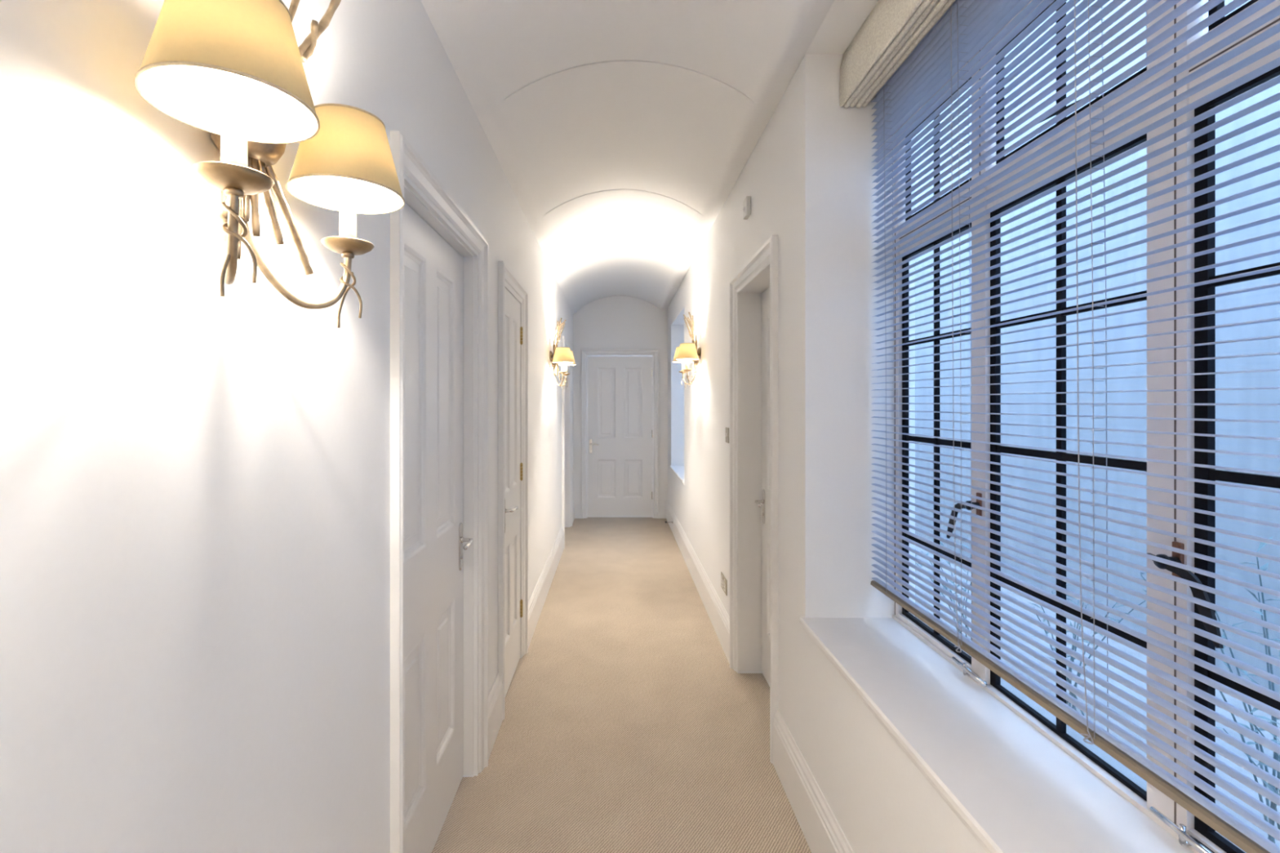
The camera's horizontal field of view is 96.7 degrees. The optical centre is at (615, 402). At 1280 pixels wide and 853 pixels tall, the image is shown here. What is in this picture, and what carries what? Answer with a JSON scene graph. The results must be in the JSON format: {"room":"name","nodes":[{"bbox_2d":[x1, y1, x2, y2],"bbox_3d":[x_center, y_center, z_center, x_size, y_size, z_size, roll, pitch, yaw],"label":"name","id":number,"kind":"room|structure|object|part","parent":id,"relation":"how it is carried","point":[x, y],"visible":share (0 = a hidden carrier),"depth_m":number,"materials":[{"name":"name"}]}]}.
{"room":"hallway","nodes":[
{"label":"hallway","id":0,"kind":"room"},
{"bbox_2d":[0,0,573,852],"bbox_3d":[-0.633,0.100,2.375,0.220,2.620,9.150,0,0,0],"label":"wall","id":1,"kind":"structure","parent":0,"point":[195,480],"depth_m":0.71,"materials":[{"name":"paint"}]},
{"bbox_2d":[134,0,404,328],"bbox_3d":[-0.425,-0.390,0.740,0.195,0.550,0.422,0,0,0],"label":"wall light","id":2,"kind":"object","parent":1,"relation":"attached to","point":[233,71],"visible":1,"depth_m":0.66,"materials":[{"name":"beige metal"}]},
{"bbox_3d":[-0.410,-0.316,0.610,0.163,0.003,0.163,0,0,0],"label":"trim","id":3,"kind":"part","parent":2,"relation":"part of","materials":[{"name":"beige fabric"}]},
{"bbox_3d":[-0.410,-0.372,0.610,0.161,0.113,0.161,0,0,0],"label":"lamp shade","id":4,"kind":"part","parent":2,"relation":"part of","materials":[{"name":"beige fabric"}]},
{"bbox_3d":[-0.457,-0.226,0.671,0.012,0.181,0.166,0,0,-37],"label":"arm","id":5,"kind":"part","parent":2,"relation":"part of","materials":[{"name":"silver metal"}]},
{"bbox_3d":[-0.410,-0.428,0.610,0.107,0.003,0.107,0,0,0],"label":"trim","id":6,"kind":"part","parent":2,"relation":"part of","materials":[{"name":"beige fabric"}]},
{"bbox_3d":[-0.457,-0.226,0.808,0.012,0.181,0.166,0,0,37],"label":"arm","id":7,"kind":"part","parent":2,"relation":"part of","materials":[{"name":"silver metal"}]},
{"bbox_3d":[-0.410,-0.372,0.869,0.161,0.113,0.161,0,0,0],"label":"lamp shade","id":8,"kind":"part","parent":2,"relation":"part of","materials":[{"name":"beige fabric"}]},
{"bbox_3d":[-0.410,-0.316,0.869,0.163,0.003,0.163,0,0,0],"label":"trim","id":9,"kind":"part","parent":2,"relation":"part of","materials":[{"name":"beige fabric"}]},
{"bbox_3d":[-0.410,-0.428,0.869,0.107,0.003,0.107,0,0,0],"label":"trim","id":10,"kind":"part","parent":2,"relation":"part of","materials":[{"name":"beige fabric"}]},
{"bbox_2d":[390,130,488,852],"bbox_3d":[-0.610,0.390,1.770,0.226,2.040,0.907,0,0,0],"label":"door","id":11,"kind":"structure","parent":1,"relation":"in","point":[432,271],"depth_m":1.77,"materials":[{"name":"white paint"}]},
{"bbox_3d":[-0.571,0.530,2.094,0.006,0.176,0.040,0,0,0],"label":"handle plate","id":12,"kind":"part","parent":11,"relation":"part of","materials":[{"name":"silver metal"}]},
{"bbox_3d":[-0.544,0.505,2.051,0.050,0.026,0.112,0,0,0],"label":"lever","id":13,"kind":"part","parent":11,"relation":"part of","materials":[{"name":"silver metal"}]},
{"bbox_2d":[497,261,528,719],"bbox_3d":[-0.597,0.390,2.873,0.251,2.040,0.697,0,0,0],"label":"door","id":14,"kind":"structure","parent":1,"relation":"in","point":[513,297],"depth_m":2.91,"materials":[{"name":"white paint"}]},
{"bbox_3d":[-0.524,0.530,2.660,0.006,0.176,0.040,0,0,0],"label":"handle plate","id":15,"kind":"part","parent":14,"relation":"part of","materials":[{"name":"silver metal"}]},
{"bbox_3d":[-0.497,0.505,2.703,0.050,0.026,0.112,0,0,0],"label":"lever","id":16,"kind":"part","parent":14,"relation":"part of","materials":[{"name":"silver metal"}]},
{"bbox_2d":[488,500,574,759],"bbox_3d":[-0.513,1.302,2.375,0.020,0.215,9.150,0,0,0],"label":"baseboard","id":17,"kind":"structure","parent":1,"relation":"attached to","point":[535,604],"depth_m":3.50,"materials":[{"name":"white paint"}]},
{"bbox_2d":[549,317,575,389],"bbox_3d":[-0.425,-0.386,4.520,0.195,0.550,0.422,0,0,0],"label":"wall light","id":18,"kind":"object","parent":1,"relation":"attached to","point":[563,357],"visible":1,"depth_m":4.45,"materials":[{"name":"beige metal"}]},
{"bbox_3d":[-0.511,-0.378,4.520,0.024,0.070,0.070,0,0,0],"label":"wall plate","id":19,"kind":"part","parent":18,"relation":"part of","materials":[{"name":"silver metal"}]},
{"bbox_3d":[-0.457,-0.223,4.452,0.012,0.181,0.166,0,0,-37],"label":"arm","id":20,"kind":"part","parent":18,"relation":"part of","materials":[{"name":"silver metal"}]},
{"bbox_3d":[-0.457,-0.223,4.588,0.012,0.181,0.166,0,0,37],"label":"arm","id":21,"kind":"part","parent":18,"relation":"part of","materials":[{"name":"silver metal"}]},
{"bbox_3d":[-0.410,-0.368,4.391,0.161,0.113,0.161,0,0,0],"label":"lamp shade","id":22,"kind":"part","parent":18,"relation":"part of","materials":[{"name":"beige fabric"}]},
{"bbox_3d":[-0.410,-0.368,4.649,0.161,0.113,0.161,0,0,0],"label":"lamp shade","id":23,"kind":"part","parent":18,"relation":"part of","materials":[{"name":"beige fabric"}]},
{"bbox_2d":[561,335,572,548],"bbox_3d":[-0.615,0.380,6.010,0.236,2.060,1.030,0,0,0],"label":"door","id":24,"kind":"structure","parent":1,"relation":"in","point":[566,393],"depth_m":6.45,"materials":[{"name":"white paint"}]},
{"bbox_2d":[573,295,667,518],"bbox_3d":[0.129,-0.015,7.050,1.743,2.850,0.200,0,0,0],"label":"wall","id":25,"kind":"structure","parent":0,"point":[618,322],"depth_m":6.95,"materials":[{"name":"paint"}]},
{"bbox_2d":[580,349,659,518],"bbox_3d":[0.049,0.378,7.033,0.961,2.065,0.233,0,0,0],"label":"door","id":26,"kind":"structure","parent":25,"relation":"in","point":[620,388],"depth_m":6.97,"materials":[{"name":"white paint"}]},
{"bbox_3d":[-0.307,0.530,6.969,0.040,0.176,0.006,0,0,0],"label":"handle plate","id":27,"kind":"part","parent":26,"relation":"part of","materials":[{"name":"silver metal"}]},
{"bbox_2d":[574,500,666,518],"bbox_3d":[0.055,1.302,6.940,1.116,0.215,0.020,0,0,0],"label":"baseboard","id":28,"kind":"structure","parent":25,"relation":"attached to","point":[577,503],"depth_m":6.93,"materials":[{"name":"white paint"}]},
{"bbox_2d":[431,517,811,852],"bbox_3d":[0.189,1.440,2.375,2.623,0.060,9.550,0,0,0],"label":"floor","id":29,"kind":"structure","parent":0,"point":[628,726],"depth_m":2.42,"materials":[{"name":"beige carpet"}]},
{"bbox_2d":[420,0,878,314],"bbox_3d":[0.139,-1.268,2.375,1.923,0.405,9.550,0,0,0],"label":"ceiling","id":30,"kind":"structure","parent":0,"point":[620,131],"depth_m":2.34,"materials":[{"name":"paint"}]},
{"bbox_2d":[667,53,986,852],"bbox_3d":[0.817,0.060,2.375,0.367,2.700,9.150,0,0,0],"label":"wall","id":31,"kind":"structure","parent":0,"point":[807,178],"depth_m":1.90,"materials":[{"name":"paint"}]},
{"bbox_2d":[669,465,684,484],"bbox_3d":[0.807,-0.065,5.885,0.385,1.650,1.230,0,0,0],"label":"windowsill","id":32,"kind":"structure","parent":31,"relation":"in","point":[678,470],"depth_m":5.97,"materials":[{"name":"paint"}]},
{"bbox_2d":[672,311,701,387],"bbox_3d":[0.535,-0.390,4.260,0.195,0.550,0.422,0,0,0],"label":"wall light","id":33,"kind":"object","parent":31,"relation":"attached to","point":[686,353],"visible":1,"depth_m":4.18,"materials":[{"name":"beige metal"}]},
{"bbox_3d":[0.520,-0.372,4.389,0.161,0.113,0.161,0,0,0],"label":"lamp shade","id":34,"kind":"part","parent":33,"relation":"part of","materials":[{"name":"beige fabric"}]},
{"bbox_3d":[0.520,-0.372,4.131,0.161,0.113,0.161,0,0,0],"label":"lamp shade","id":35,"kind":"part","parent":33,"relation":"part of","materials":[{"name":"beige fabric"}]},
{"bbox_3d":[0.567,-0.226,4.328,0.012,0.181,0.166,0,0,-37],"label":"arm","id":36,"kind":"part","parent":33,"relation":"part of","materials":[{"name":"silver metal"}]},
{"bbox_3d":[0.567,-0.226,4.192,0.012,0.181,0.166,0,0,37],"label":"arm","id":37,"kind":"part","parent":33,"relation":"part of","materials":[{"name":"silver metal"}]},
{"bbox_3d":[0.621,-0.382,4.260,0.024,0.070,0.070,0,0,0],"label":"wall plate","id":38,"kind":"part","parent":33,"relation":"part of","materials":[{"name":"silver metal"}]},
{"bbox_2d":[720,571,727,595],"bbox_3d":[0.627,1.053,3.315,0.011,0.088,0.166,0,0,0],"label":"wall socket","id":39,"kind":"object","parent":31,"relation":"attached to","point":[723,580],"visible":1,"depth_m":3.29,"materials":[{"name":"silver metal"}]},
{"bbox_2d":[725,426,728,443],"bbox_3d":[0.627,0.183,3.220,0.011,0.086,0.086,0,0,0],"label":"light switch","id":40,"kind":"object","parent":31,"relation":"attached to","point":[726,428],"visible":1,"depth_m":3.19,"materials":[{"name":"silver metal"}]},
{"bbox_2d":[742,195,751,219],"bbox_3d":[0.618,-0.925,2.700,0.031,0.090,0.070,0,0,0],"label":"wall sensor","id":41,"kind":"object","parent":31,"relation":"attached to","point":[747,202],"visible":1,"depth_m":2.67,"materials":[{"name":"white plastic"}]},
{"bbox_2d":[729,235,777,764],"bbox_3d":[0.720,0.378,2.632,0.226,2.065,0.826,0,0,0],"label":"door","id":42,"kind":"structure","parent":31,"relation":"in","point":[753,308],"depth_m":2.96,"materials":[{"name":"white paint"}]},
{"bbox_3d":[0.729,0.505,2.865,0.050,0.026,0.112,0,0,0],"label":"lever","id":43,"kind":"part","parent":42,"relation":"part of","materials":[{"name":"silver metal"}]},
{"bbox_3d":[0.756,0.530,2.908,0.006,0.176,0.040,0,0,0],"label":"handle plate","id":44,"kind":"part","parent":42,"relation":"part of","materials":[{"name":"silver metal"}]},
{"bbox_2d":[666,500,853,852],"bbox_3d":[0.623,1.302,2.375,0.020,0.215,9.150,0,0,0],"label":"baseboard","id":45,"kind":"structure","parent":31,"relation":"attached to","point":[822,832],"depth_m":2.00,"materials":[{"name":"white paint"}]},
{"bbox_2d":[799,0,1279,852],"bbox_3d":[0.790,-0.203,0.853,0.350,1.925,2.106,0,0,0],"label":"window","id":46,"kind":"structure","parent":31,"relation":"in","point":[1014,777],"depth_m":1.06,"materials":[{"name":"paint"}]},
{"bbox_2d":[839,0,955,108],"bbox_3d":[0.792,-1.074,0.874,0.096,0.183,2.047,0,0,0],"label":"blind","id":47,"kind":"object","parent":46,"relation":"attached to","point":[892,30],"visible":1,"depth_m":1.63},
{"bbox_3d":[0.927,0.262,1.452,0.007,0.064,0.016,0,0,0],"label":"casement handle","id":48,"kind":"part","parent":46,"relation":"part of","materials":[{"name":"brown metal"}]},
{"bbox_3d":[0.790,0.739,0.853,0.350,0.042,2.106,0,0,0],"label":"sill","id":49,"kind":"part","parent":46,"relation":"part of","materials":[{"name":"paint"}]},
{"bbox_3d":[0.944,0.701,0.856,0.025,0.014,2.032,0,0,0],"label":"sash rail","id":50,"kind":"part","parent":46,"relation":"part of","materials":[{"name":"paint"}]},
{"bbox_2d":[870,0,1279,852],"bbox_3d":[0.855,-0.276,0.882,0.032,1.778,2.005,0,0,0],"label":"blind","id":51,"kind":"object","parent":46,"relation":"attached to","point":[952,42],"visible":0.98,"depth_m":1.04,"materials":[{"name":"plastic"}]},
{"bbox_3d":[0.857,-0.272,1.784,0.028,1.727,0.025,0,0,0],"label":"ladder cord","id":52,"kind":"part","parent":51,"relation":"part of","materials":[{"name":"white fabric"}]},
{"bbox_3d":[0.841,-0.258,1.407,0.004,1.744,0.046,0,0,0],"label":"pull cord","id":53,"kind":"part","parent":51,"relation":"part of","materials":[{"name":"white fabric"}]},
{"bbox_3d":[0.857,-0.272,1.399,0.028,1.727,0.025,0,0,0],"label":"ladder cord","id":54,"kind":"part","parent":51,"relation":"part of","materials":[{"name":"white fabric"}]},
{"bbox_3d":[0.857,0.597,0.882,0.026,0.016,2.005,0,0,0],"label":"rail","id":55,"kind":"part","parent":51,"relation":"part of","materials":[{"name":"metal"}]},
{"bbox_3d":[0.841,-0.261,1.024,0.004,1.738,0.046,0,0,0],"label":"pull cord","id":56,"kind":"part","parent":51,"relation":"part of","materials":[{"name":"white fabric"}]},
{"bbox_3d":[0.857,-0.272,1.014,0.028,1.727,0.025,0,0,0],"label":"ladder cord","id":57,"kind":"part","parent":51,"relation":"part of","materials":[{"name":"white fabric"}]},
{"bbox_3d":[0.927,0.262,0.938,0.007,0.064,0.016,0,0,0],"label":"casement handle","id":58,"kind":"part","parent":46,"relation":"part of","materials":[{"name":"brown metal"}]},
{"label":"outside","id":59,"kind":"structure","parent":0,"visible":0},
{"bbox_2d":[915,545,1279,852],"bbox_3d":[1.760,1.080,3.000,1.480,0.060,13.000,0,0,0],"label":"ground","id":60,"kind":"structure","parent":59,"point":[1230,700],"depth_m":2.07,"materials":[{"name":"white"}]},
{"bbox_2d":[915,541,971,638],"bbox_3d":[1.544,0.846,2.606,0.322,0.411,0.330,0,0,0],"label":"plant","id":61,"kind":"object","parent":60,"relation":"on","point":[941,543],"visible":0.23,"depth_m":2.57,"materials":[{"name":"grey plant"}]},
{"bbox_2d":[1028,584,1146,715],"bbox_3d":[1.609,0.821,1.958,0.382,0.459,0.276,0,0,15],"label":"plant","id":62,"kind":"object","parent":60,"relation":"on","point":[1072,659],"visible":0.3,"depth_m":1.93,"materials":[{"name":"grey plant"}]},
{"bbox_2d":[915,0,1279,693],"bbox_3d":[2.425,-0.570,3.000,0.150,3.240,13.000,0,0,0],"label":"wall","id":63,"kind":"structure","parent":60,"relation":"on","point":[1267,379],"depth_m":2.72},
{"bbox_2d":[1140,536,1279,843],"bbox_3d":[1.483,0.674,1.264,0.434,0.754,0.301,0,0,0],"label":"plant","id":64,"kind":"object","parent":60,"relation":"on","point":[1264,567],"visible":0.37,"depth_m":1.29,"materials":[{"name":"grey plant"}]},
{"bbox_2d":[1215,714,1279,795],"bbox_3d":[1.345,0.819,1.039,0.269,0.465,0.492,0,0,19],"label":"plant","id":65,"kind":"object","parent":60,"relation":"on","point":[1270,787],"visible":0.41,"depth_m":1.15,"materials":[{"name":"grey plant"}]}
]}

